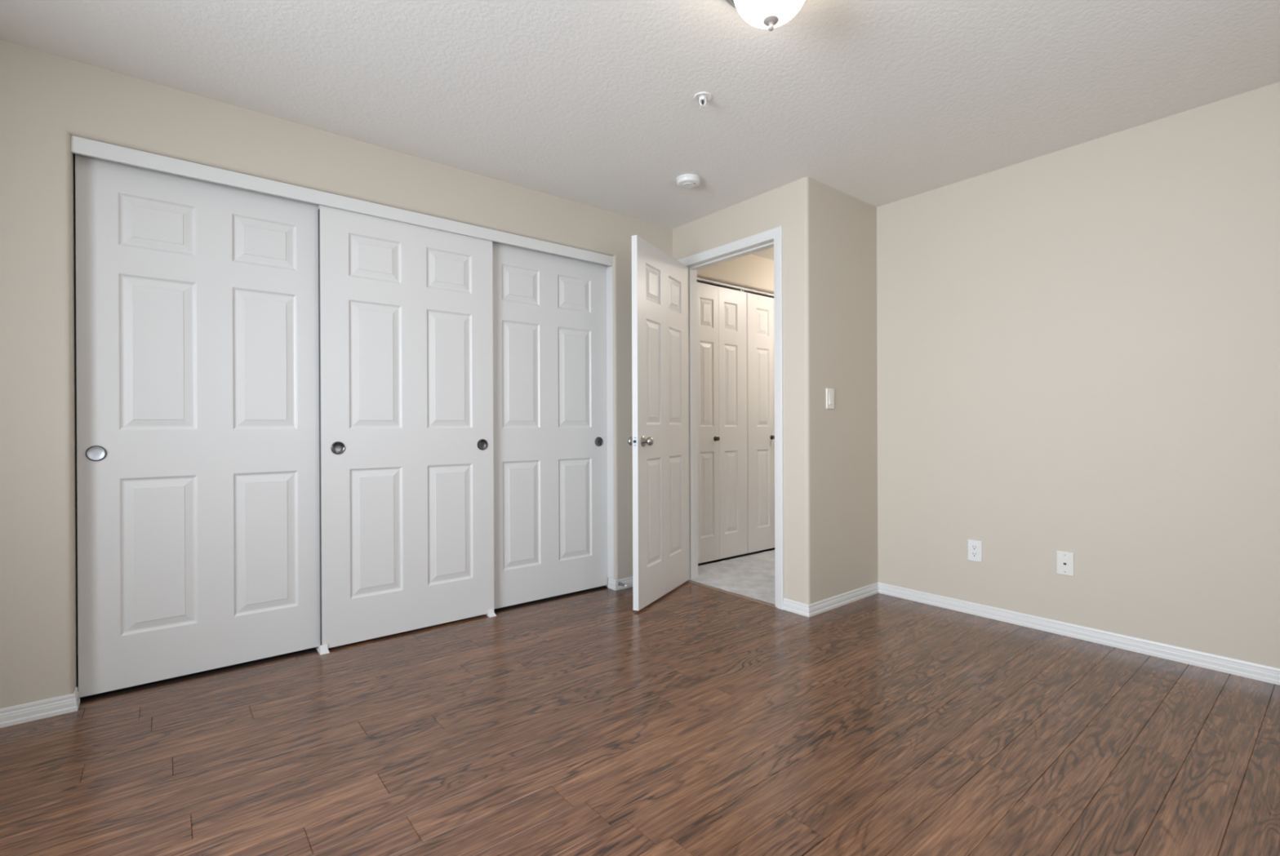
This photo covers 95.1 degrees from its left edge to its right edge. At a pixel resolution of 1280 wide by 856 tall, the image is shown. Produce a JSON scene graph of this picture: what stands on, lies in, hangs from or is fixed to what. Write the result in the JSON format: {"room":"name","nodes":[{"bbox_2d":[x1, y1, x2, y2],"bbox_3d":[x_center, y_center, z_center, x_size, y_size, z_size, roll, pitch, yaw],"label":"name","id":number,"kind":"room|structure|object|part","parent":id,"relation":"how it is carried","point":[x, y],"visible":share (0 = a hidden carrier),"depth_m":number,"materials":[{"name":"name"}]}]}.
{"room":"empty bedroom","nodes":[
{"label":"empty bedroom","id":0,"kind":"room"},
{"bbox_2d":[0,40,672,708],"bbox_3d":[-1.396,-0.165,2.861,4.330,2.440,0.115,0,0,-39],"label":"wall","id":1,"kind":"structure","parent":0,"point":[46,100],"depth_m":2.19,"materials":[{"name":"beige paint"}]},
{"bbox_2d":[0,687,79,728],"bbox_3d":[-1.414,1.028,0.487,1.072,0.064,3.692,0,0,-39],"label":"baseboard","id":2,"kind":"structure","parent":1,"relation":"attached to","point":[37,710],"depth_m":2.13,"materials":[{"name":"white paint"}]},
{"bbox_2d":[71,135,612,266],"bbox_3d":[-1.167,-1.079,3.010,2.533,0.062,0.016,0,0,-39],"label":"trim","id":3,"kind":"structure","parent":1,"relation":"attached to","point":[81,146],"depth_m":2.70,"materials":[{"name":"white paint"}]},
{"bbox_2d":[606,266,613,579],"bbox_3d":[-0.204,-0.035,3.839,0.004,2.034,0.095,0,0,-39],"label":"door frame","id":4,"kind":"structure","parent":1,"relation":"attached to","point":[609,270],"depth_m":3.83,"materials":[{"name":"white paint"}]},
{"bbox_2d":[607,577,632,591],"bbox_3d":[0.011,1.015,3.964,0.503,0.064,0.084,0,0,-39],"label":"baseboard","id":5,"kind":"structure","parent":1,"relation":"attached to","point":[612,584],"depth_m":3.82,"materials":[{"name":"white paint"}]},
{"bbox_2d":[617,582,627,587],"bbox_3d":[-0.109,1.008,3.763,0.022,0.022,0.080,0,0,-39],"label":"door stop","id":6,"kind":"object","parent":1,"relation":"attached to","point":[619,583],"visible":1,"depth_m":3.76,"materials":[{"name":"silver metal"}]},
{"bbox_3d":[-1.201,-1.095,3.052,2.533,0.029,0.090,0,0,-39],"label":"closet track","id":7,"kind":"object","parent":1,"relation":"attached to","visible":0},
{"bbox_2d":[75,154,319,697],"bbox_3d":[-1.850,-0.017,2.548,0.868,2.118,0.044,0,0,-39],"label":"door","id":8,"kind":"structure","parent":7,"relation":"hanging from","point":[197,356],"depth_m":2.49,"materials":[{"name":"white paint"}]},
{"bbox_3d":[-2.133,0.099,2.296,0.053,0.053,0.006,0,0,-39],"label":"finger pull","id":9,"kind":"part","parent":8,"relation":"part of","materials":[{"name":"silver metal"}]},
{"bbox_2d":[318,204,493,648],"bbox_3d":[-1.175,-0.019,3.040,0.870,2.122,0.044,0,0,-39],"label":"door","id":10,"kind":"structure","parent":7,"relation":"hanging from","point":[406,310],"depth_m":2.99,"materials":[{"name":"white paint"}]},
{"bbox_3d":[-1.444,0.096,2.799,0.053,0.053,0.006,0,0,-39],"label":"finger pull","id":11,"kind":"part","parent":10,"relation":"part of","materials":[{"name":"grey metal"}]},
{"bbox_3d":[-0.877,0.092,3.259,0.053,0.053,0.006,0,0,-39],"label":"finger pull","id":12,"kind":"part","parent":10,"relation":"part of","materials":[{"name":"grey metal"}]},
{"bbox_2d":[492,241,607,608],"bbox_3d":[-0.564,-0.024,3.591,0.868,2.118,0.044,0,0,-39],"label":"door","id":13,"kind":"structure","parent":7,"relation":"hanging from","point":[550,408],"depth_m":3.57,"materials":[{"name":"white paint"}]},
{"bbox_3d":[-0.267,0.089,3.808,0.053,0.053,0.006,0,0,-39],"label":"finger pull","id":14,"kind":"part","parent":13,"relation":"part of","materials":[{"name":"grey metal"}]},
{"bbox_2d":[73,153,773,654],"bbox_3d":[-1.087,-0.168,4.055,6.315,2.440,0.100,0,0,-39],"label":"wall","id":15,"kind":"structure","parent":0,"point":[73,153],"depth_m":2.74,"materials":[{"name":"beige paint"}]},
{"bbox_2d":[0,547,1279,855],"bbox_3d":[0.372,1.098,2.355,6.430,0.101,4.575,0,0,-39],"label":"floor","id":16,"kind":"structure","parent":0,"point":[696,721],"depth_m":1.93,"materials":[{"name":"brown wood"}]},
{"bbox_2d":[315,644,329,655],"bbox_3d":[-1.509,1.039,2.781,0.040,0.034,0.120,0,0,-39],"label":"floor guide","id":17,"kind":"object","parent":16,"relation":"on","point":[323,649],"visible":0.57,"depth_m":2.75,"materials":[{"name":"white plastic"}]},
{"bbox_2d":[485,608,496,617],"bbox_3d":[-0.856,1.035,3.311,0.040,0.034,0.120,0,0,-39],"label":"floor guide","id":18,"kind":"object","parent":16,"relation":"on","point":[491,613],"visible":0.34,"depth_m":3.28,"materials":[{"name":"white plastic"}]},
{"bbox_2d":[685,580,777,608],"bbox_3d":[0.552,1.045,3.717,0.031,0.008,0.799,0,0,-39],"label":"trim","id":19,"kind":"structure","parent":16,"relation":"on","point":[688,581],"depth_m":3.67,"materials":[{"name":"brown metal"}]},
{"bbox_2d":[0,0,1279,260],"bbox_3d":[0.343,-1.441,2.374,6.430,0.100,4.635,0,0,-39],"label":"ceiling","id":20,"kind":"structure","parent":0,"point":[592,103],"depth_m":2.31,"materials":[{"name":"white paint"}]},
{"bbox_2d":[675,173,701,188],"bbox_3d":[0.271,-1.373,3.273,0.140,0.038,0.140,0,0,-39],"label":"smoke detector","id":21,"kind":"object","parent":20,"relation":"attached to","point":[686,180],"visible":1,"depth_m":3.24,"materials":[{"name":"white plastic"}]},
{"bbox_2d":[693,92,711,108],"bbox_3d":[0.264,-1.369,2.458,0.076,0.043,0.076,0,0,-39],"label":"sprinkler","id":22,"kind":"object","parent":20,"relation":"attached to","point":[700,97],"visible":1,"depth_m":2.45,"materials":[{"name":"white metal"}]},
{"bbox_2d":[725,0,804,31],"bbox_3d":[0.397,-1.297,1.774,0.326,0.186,0.326,0,0,-39],"label":"ceiling light","id":23,"kind":"object","parent":20,"relation":"attached to","point":[770,15],"visible":1,"depth_m":1.76,"materials":[{"name":"white glass"}]},
{"bbox_2d":[688,550,775,604],"bbox_3d":[1.340,1.035,4.426,2.088,0.002,1.105,0,0,-39],"label":"floor","id":24,"kind":"structure","parent":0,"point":[753,576],"depth_m":4.09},
{"bbox_2d":[672,182,792,600],"bbox_3d":[0.592,-0.175,3.755,0.115,2.440,1.000,0,0,-39],"label":"wall","id":25,"kind":"structure","parent":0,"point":[770,210],"depth_m":3.41,"materials":[{"name":"beige paint"}]},
{"bbox_2d":[677,226,784,609],"bbox_3d":[0.594,-0.059,3.753,0.148,2.208,0.889,0,0,-39],"label":"door frame","id":26,"kind":"structure","parent":25,"relation":"attached to","point":[776,233],"depth_m":3.40,"materials":[{"name":"white paint"}]},
{"bbox_2d":[627,235,688,610],"bbox_3d":[0.143,-0.030,3.661,0.159,2.130,0.777,0,0,27],"label":"door","id":27,"kind":"structure","parent":26,"relation":"attached to","point":[659,441],"depth_m":3.56,"materials":[{"name":"white paint"}]},
{"bbox_3d":[-0.045,0.077,3.408,0.053,0.053,0.053,0,0,27],"label":"knob","id":28,"kind":"part","parent":27,"relation":"part of","materials":[{"name":"silver metal"}]},
{"bbox_3d":[-0.028,0.077,3.324,0.025,0.056,0.002,0,0,27],"label":"latch plate","id":29,"kind":"part","parent":27,"relation":"part of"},
{"bbox_3d":[0.050,0.076,3.360,0.053,0.053,0.053,0,0,27],"label":"knob","id":30,"kind":"part","parent":27,"relation":"part of","materials":[{"name":"silver metal"}]},
{"bbox_2d":[688,242,773,578],"bbox_3d":[0.594,-0.033,3.753,0.035,2.143,0.765,0,0,-39],"label":"strip","id":31,"kind":"object","parent":26,"relation":"attached to","point":[771,244],"visible":0.48,"depth_m":4.04,"materials":[{"name":"white paint"}]},
{"bbox_2d":[697,254,773,293],"bbox_3d":[1.030,-0.178,4.882,1.985,2.440,0.100,0,0,-39],"label":"wall","id":32,"kind":"structure","parent":0,"point":[752,272],"depth_m":4.67,"materials":[{"name":"beige paint"}]},
{"bbox_2d":[697,277,773,297],"bbox_3d":[0.864,-1.126,4.764,1.325,0.018,0.033,0,0,-39],"label":"track","id":33,"kind":"object","parent":32,"relation":"attached to","point":[699,279],"visible":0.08,"depth_m":4.66,"materials":[{"name":"white metal"}]},
{"bbox_2d":[697,282,747,564],"bbox_3d":[0.620,-0.050,4.544,0.652,2.137,0.068,0,0,-39],"label":"door","id":34,"kind":"structure","parent":33,"relation":"hanging from","point":[722,312],"depth_m":4.57,"materials":[{"name":"white paint"}]},
{"bbox_2d":[746,293,774,553],"bbox_3d":[1.136,-0.053,4.962,0.660,2.137,0.068,0,0,-39],"label":"door","id":35,"kind":"structure","parent":33,"relation":"hanging from","point":[760,309],"depth_m":4.86,"materials":[{"name":"white paint"}]},
{"bbox_2d":[791,177,877,604],"bbox_3d":[1.228,-0.177,3.557,0.854,2.440,0.108,0,0,-39],"label":"wall","id":36,"kind":"structure","parent":0,"point":[833,232],"depth_m":3.41,"materials":[{"name":"beige paint"}]},
{"bbox_2d":[826,388,834,408],"bbox_3d":[1.099,-0.170,3.375,0.073,0.117,0.014,0,0,-39],"label":"light switch","id":37,"kind":"object","parent":36,"relation":"attached to","point":[829,392],"visible":1,"depth_m":3.37,"materials":[{"name":"white plastic"}]},
{"bbox_2d":[782,582,1279,685],"bbox_3d":[0.368,1.019,1.279,4.839,0.064,2.678,0,0,-39],"label":"baseboard","id":38,"kind":"structure","parent":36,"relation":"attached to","point":[1265,673],"depth_m":2.95,"materials":[{"name":"white paint"}]},
{"bbox_2d":[876,81,1279,668],"bbox_3d":[2.340,-0.180,2.772,0.115,2.440,2.512,0,0,-39],"label":"wall","id":39,"kind":"structure","parent":0,"point":[1078,346],"depth_m":2.83,"materials":[{"name":"beige paint"}]},
{"bbox_2d":[968,539,982,562],"bbox_3d":[1.866,0.685,3.265,0.008,0.116,0.072,0,0,-39],"label":"power outlet","id":40,"kind":"object","parent":39,"relation":"attached to","point":[975,547],"visible":1,"depth_m":3.26,"materials":[{"name":"white plastic"}]},
{"bbox_2d":[971,545,977,550],"bbox_3d":[1.865,0.665,3.264,0.003,0.026,0.034,0,0,-39],"label":"receptacle","id":41,"kind":"object","parent":40,"relation":"attached to","point":[973,547],"depth_m":3.26,"materials":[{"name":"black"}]},
{"bbox_2d":[971,551,977,556],"bbox_3d":[1.865,0.705,3.264,0.003,0.026,0.034,0,0,-39],"label":"receptacle","id":42,"kind":"object","parent":40,"relation":"attached to","point":[973,553],"depth_m":3.26,"materials":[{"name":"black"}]},
{"bbox_2d":[1056,551,1074,576],"bbox_3d":[2.133,0.680,2.937,0.008,0.116,0.072,0,0,-39],"label":"phone jack","id":43,"kind":"object","parent":39,"relation":"attached to","point":[1064,560],"visible":1,"depth_m":2.93,"materials":[{"name":"white plastic"}]}
]}

